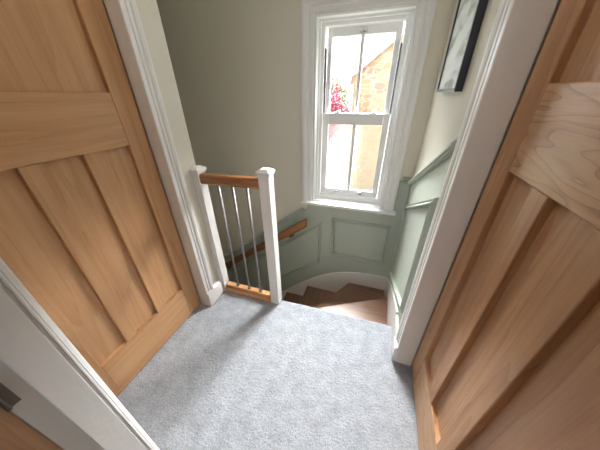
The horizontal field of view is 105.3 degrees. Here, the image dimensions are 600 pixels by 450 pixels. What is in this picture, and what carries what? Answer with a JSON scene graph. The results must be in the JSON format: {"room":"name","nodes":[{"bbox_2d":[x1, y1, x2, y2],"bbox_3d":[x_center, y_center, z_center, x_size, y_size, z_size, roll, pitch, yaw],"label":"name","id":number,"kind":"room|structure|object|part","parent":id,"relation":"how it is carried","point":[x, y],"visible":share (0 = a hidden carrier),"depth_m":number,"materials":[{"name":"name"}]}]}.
{"room":"stair landing","nodes":[
{"label":"stair landing","id":0,"kind":"room"},
{"bbox_2d":[11,411,64,449],"bbox_3d":[0.029,0.201,0.202,4.400,2.450,0.100,9,31,16],"label":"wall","id":1,"kind":"structure","parent":0,"point":[11,411],"depth_m":0.94,"materials":[{"name":"beige paint"}]},
{"bbox_2d":[0,382,62,449],"bbox_3d":[-0.762,0.513,0.138,0.064,1.968,0.818,9,31,16],"label":"door","id":2,"kind":"structure","parent":1,"relation":"in","point":[15,433],"depth_m":0.50,"materials":[{"name":"brown wood"}]},
{"bbox_2d":[102,0,218,301],"bbox_3d":[-0.978,-0.258,1.048,0.240,2.470,1.085,9,31,16],"label":"wall","id":3,"kind":"structure","parent":0,"point":[148,10],"depth_m":1.28,"materials":[{"name":"beige paint"}]},
{"bbox_2d":[0,0,200,396],"bbox_3d":[-0.981,-0.024,1.080,0.054,1.968,0.798,9,31,16],"label":"door","id":4,"kind":"structure","parent":3,"relation":"in","point":[88,228],"depth_m":1.01,"materials":[{"name":"brown wood"}]},
{"bbox_3d":[-0.989,-0.629,0.734,0.012,0.354,0.574,9,31,16],"label":"panel","id":5,"kind":"part","parent":4,"relation":"part of","materials":[{"name":"brown wood"}]},
{"bbox_3d":[-1.046,0.267,1.012,0.012,1.011,0.145,9,31,16],"label":"panel","id":6,"kind":"part","parent":4,"relation":"part of","materials":[{"name":"brown wood"}]},
{"bbox_3d":[-0.986,-0.374,0.880,0.054,0.233,0.574,9,31,16],"label":"rail","id":7,"kind":"part","parent":4,"relation":"part of","materials":[{"name":"brown wood"}]},
{"bbox_3d":[-0.978,0.166,1.189,0.012,1.011,0.145,9,31,16],"label":"panel","id":8,"kind":"part","parent":4,"relation":"part of","materials":[{"name":"brown wood"}]},
{"bbox_3d":[-0.910,0.064,1.365,0.012,1.011,0.145,9,31,16],"label":"panel","id":9,"kind":"part","parent":4,"relation":"part of","materials":[{"name":"brown wood"}]},
{"bbox_3d":[-0.970,0.717,1.504,0.054,0.260,0.574,9,31,16],"label":"rail","id":10,"kind":"part","parent":4,"relation":"part of","materials":[{"name":"brown wood"}]},
{"bbox_2d":[104,0,222,305],"bbox_3d":[-0.894,-0.067,1.073,0.098,2.072,1.052,9,31,16],"label":"door frame","id":11,"kind":"structure","parent":3,"relation":"attached to","point":[124,16],"depth_m":1.23,"materials":[{"name":"white wood"}]},
{"bbox_2d":[156,0,455,290],"bbox_3d":[0.052,0.221,2.782,5.800,5.050,0.288,9,31,16],"label":"wall","id":12,"kind":"structure","parent":0,"point":[236,64],"depth_m":2.11,"materials":[{"name":"beige paint"}]},
{"bbox_2d":[224,207,305,259],"bbox_3d":[-1.250,0.568,3.292,2.781,2.187,0.032,9,31,16],"label":"rail","id":13,"kind":"object","parent":12,"relation":"attached to","point":[300,211],"visible":0.34,"depth_m":2.69,"materials":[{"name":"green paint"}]},
{"bbox_2d":[225,219,306,269],"bbox_3d":[-1.048,0.570,3.168,2.400,1.897,0.109,9,31,16],"label":"wall handrail","id":14,"kind":"object","parent":12,"relation":"attached to","point":[289,232],"visible":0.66,"depth_m":2.57,"materials":[{"name":"brown wood"}]},
{"bbox_2d":[231,222,320,288],"bbox_3d":[-0.380,0.554,2.950,1.285,1.554,0.026,9,31,16],"label":"trim","id":15,"kind":"structure","parent":12,"relation":"attached to","point":[318,226],"depth_m":2.68,"materials":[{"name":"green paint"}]},
{"bbox_2d":[281,272,388,299],"bbox_3d":[-0.809,1.321,3.567,3.750,2.379,0.014,9,31,16],"label":"baseboard","id":16,"kind":"structure","parent":12,"relation":"attached to","point":[334,281],"depth_m":2.69,"materials":[{"name":"white paint"}]},
{"bbox_2d":[330,218,391,264],"bbox_3d":[0.598,0.173,2.353,0.566,0.460,0.026,9,31,16],"label":"trim","id":17,"kind":"structure","parent":12,"relation":"attached to","point":[334,220],"depth_m":2.32,"materials":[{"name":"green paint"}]},
{"bbox_2d":[301,0,437,215],"bbox_3d":[0.493,-0.863,1.882,0.966,1.545,0.218,9,31,16],"label":"window","id":18,"kind":"structure","parent":12,"relation":"in","point":[342,153],"depth_m":1.85,"materials":[{"name":"white wood"}]},
{"bbox_3d":[0.355,-0.617,2.117,0.211,0.578,0.001,9,31,16],"label":"pane","id":19,"kind":"part","parent":18,"relation":"part of","materials":[{"name":"clear glass"}]},
{"bbox_3d":[0.458,-0.201,2.241,0.894,0.040,0.158,9,31,16],"label":"sill","id":20,"kind":"part","parent":18,"relation":"part of","materials":[{"name":"white wood"}]},
{"bbox_3d":[0.465,-0.614,2.077,0.546,0.720,0.032,9,31,16],"label":"sash","id":21,"kind":"part","parent":18,"relation":"part of","materials":[{"name":"white wood"}]},
{"bbox_3d":[0.469,-1.173,1.799,0.526,0.606,0.035,9,31,16],"label":"sash","id":22,"kind":"part","parent":18,"relation":"part of","materials":[{"name":"white wood"}]},
{"bbox_3d":[0.580,-0.582,2.051,0.210,0.578,0.001,9,31,16],"label":"pane","id":23,"kind":"part","parent":18,"relation":"part of","materials":[{"name":"clear glass"}]},
{"bbox_3d":[0.476,-0.866,1.958,0.675,1.425,0.100,9,31,16],"label":"frame","id":24,"kind":"part","parent":18,"relation":"part of","materials":[{"name":"white wood"}]},
{"bbox_2d":[389,0,561,364],"bbox_3d":[0.771,0.910,1.562,0.266,5.050,1.930,9,31,16],"label":"wall","id":25,"kind":"structure","parent":0,"point":[447,110],"depth_m":1.26,"materials":[{"name":"beige paint"}]},
{"bbox_2d":[0,0,557,449],"bbox_3d":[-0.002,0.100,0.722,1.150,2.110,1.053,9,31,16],"label":"door frame","id":26,"kind":"structure","parent":25,"relation":"attached to","point":[519,27],"depth_m":0.67,"materials":[{"name":"white wood"}]},
{"bbox_2d":[384,278,398,342],"bbox_3d":[0.785,0.750,2.024,0.016,0.667,0.966,9,31,16],"label":"baseboard","id":27,"kind":"structure","parent":25,"relation":"attached to","point":[392,309],"depth_m":1.83,"materials":[{"name":"white paint"}]},
{"bbox_2d":[389,198,438,313],"bbox_3d":[0.769,0.180,1.689,0.026,1.160,0.860,9,31,16],"label":"trim","id":28,"kind":"structure","parent":25,"relation":"attached to","point":[432,203],"depth_m":1.31,"materials":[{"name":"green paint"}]},
{"bbox_2d":[408,137,457,185],"bbox_3d":[0.761,-0.340,1.398,0.032,0.532,0.986,9,31,16],"label":"rail","id":29,"kind":"object","parent":25,"relation":"attached to","point":[447,152],"visible":0.91,"depth_m":1.13,"materials":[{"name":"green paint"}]},
{"bbox_2d":[436,0,488,91],"bbox_3d":[0.748,-0.941,1.021,0.030,0.600,0.445,9,31,16],"label":"picture frame","id":30,"kind":"object","parent":25,"relation":"attached to","point":[469,15],"visible":1,"depth_m":1.01,"materials":[{"name":"black paint"}]},
{"bbox_2d":[412,0,599,449],"bbox_3d":[0.587,0.222,0.612,0.054,1.968,0.798,9,31,16],"label":"door","id":31,"kind":"structure","parent":25,"relation":"in","point":[507,357],"depth_m":0.57,"materials":[{"name":"brown wood"}]},
{"bbox_3d":[0.597,0.963,1.036,0.054,0.260,0.574,9,31,16],"label":"rail","id":32,"kind":"part","parent":31,"relation":"part of","materials":[{"name":"brown wood"}]},
{"bbox_3d":[0.657,0.310,0.897,0.012,1.011,0.145,9,31,16],"label":"panel","id":33,"kind":"part","parent":31,"relation":"part of","materials":[{"name":"brown wood"}]},
{"bbox_3d":[0.589,0.412,0.721,0.012,1.011,0.145,9,31,16],"label":"panel","id":34,"kind":"part","parent":31,"relation":"part of","materials":[{"name":"brown wood"}]},
{"bbox_3d":[0.521,0.514,0.544,0.012,1.011,0.145,9,31,16],"label":"panel","id":35,"kind":"part","parent":31,"relation":"part of","materials":[{"name":"brown wood"}]},
{"bbox_3d":[0.582,-0.128,0.411,0.054,0.233,0.574,9,31,16],"label":"rail","id":36,"kind":"part","parent":31,"relation":"part of","materials":[{"name":"brown wood"}]},
{"bbox_3d":[0.578,-0.383,0.266,0.012,0.354,0.574,9,31,16],"label":"panel","id":37,"kind":"part","parent":31,"relation":"part of","materials":[{"name":"brown wood"}]},
{"bbox_3d":[-0.992,2.575,3.879,3.900,0.100,0.825,9,31,16],"label":"floor","id":38,"kind":"structure","parent":0,"visible":0},
{"bbox_2d":[283,283,386,324],"bbox_3d":[-0.814,1.466,3.150,3.472,2.544,0.812,9,31,16],"label":"staircase","id":39,"kind":"structure","parent":38,"relation":"on","point":[353,300],"depth_m":2.43,"materials":[{"name":"brown wood"}]},
{"label":"outside","id":40,"kind":"structure","parent":0,"visible":0},
{"bbox_3d":[7.567,-7.465,21.603,50.000,0.200,42.640,9,31,16],"label":"ground","id":41,"kind":"structure","parent":40,"visible":0},
{"bbox_2d":[325,76,350,112],"bbox_3d":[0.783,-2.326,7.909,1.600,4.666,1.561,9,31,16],"label":"blossom tree","id":42,"kind":"object","parent":41,"relation":"on","point":[336,103],"visible":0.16,"depth_m":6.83,"materials":[{"name":"pink plant"}]},
{"bbox_2d":[342,25,404,192],"bbox_3d":[5.221,-4.768,9.806,5.980,6.902,6.260,9,31,16],"label":"stone house","id":43,"kind":"structure","parent":41,"relation":"on","point":[376,67],"depth_m":7.38,"materials":[{"name":"stone"}]},
{"bbox_3d":[-0.211,1.069,1.433,1.790,0.246,1.245,9,31,16],"label":"floor","id":44,"kind":"structure","parent":0,"visible":0},
{"bbox_2d":[117,291,418,449],"bbox_3d":[-0.180,0.961,1.383,1.625,0.046,1.283,9,31,16],"label":"carpet","id":45,"kind":"object","parent":44,"relation":"on","point":[240,372],"visible":0.94,"depth_m":1.36,"materials":[{"name":"grey carpet"}]},
{"bbox_2d":[190,165,281,303],"bbox_3d":[-0.424,0.116,1.698,0.556,1.113,0.100,9,31,16],"label":"balustrade","id":46,"kind":"object","parent":45,"relation":"on","point":[264,181],"visible":0.99,"depth_m":1.61,"materials":[{"name":"white wood"}]},
{"bbox_3d":[-0.667,0.107,1.782,0.045,1.051,0.070,9,31,16],"label":"newel post","id":47,"kind":"part","parent":46,"relation":"part of","materials":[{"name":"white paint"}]},
{"bbox_3d":[-0.446,-0.287,1.475,0.431,0.073,0.067,9,31,16],"label":"handrail","id":48,"kind":"part","parent":46,"relation":"part of","materials":[{"name":"brown wood"}]},
{"bbox_3d":[-0.434,0.547,1.952,0.431,0.026,0.044,9,31,16],"label":"rail","id":49,"kind":"part","parent":46,"relation":"part of","materials":[{"name":"brown wood"}]},
{"bbox_3d":[-0.201,0.166,1.647,0.070,1.071,0.070,9,31,16],"label":"newel post","id":50,"kind":"part","parent":46,"relation":"part of","materials":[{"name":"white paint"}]}
]}

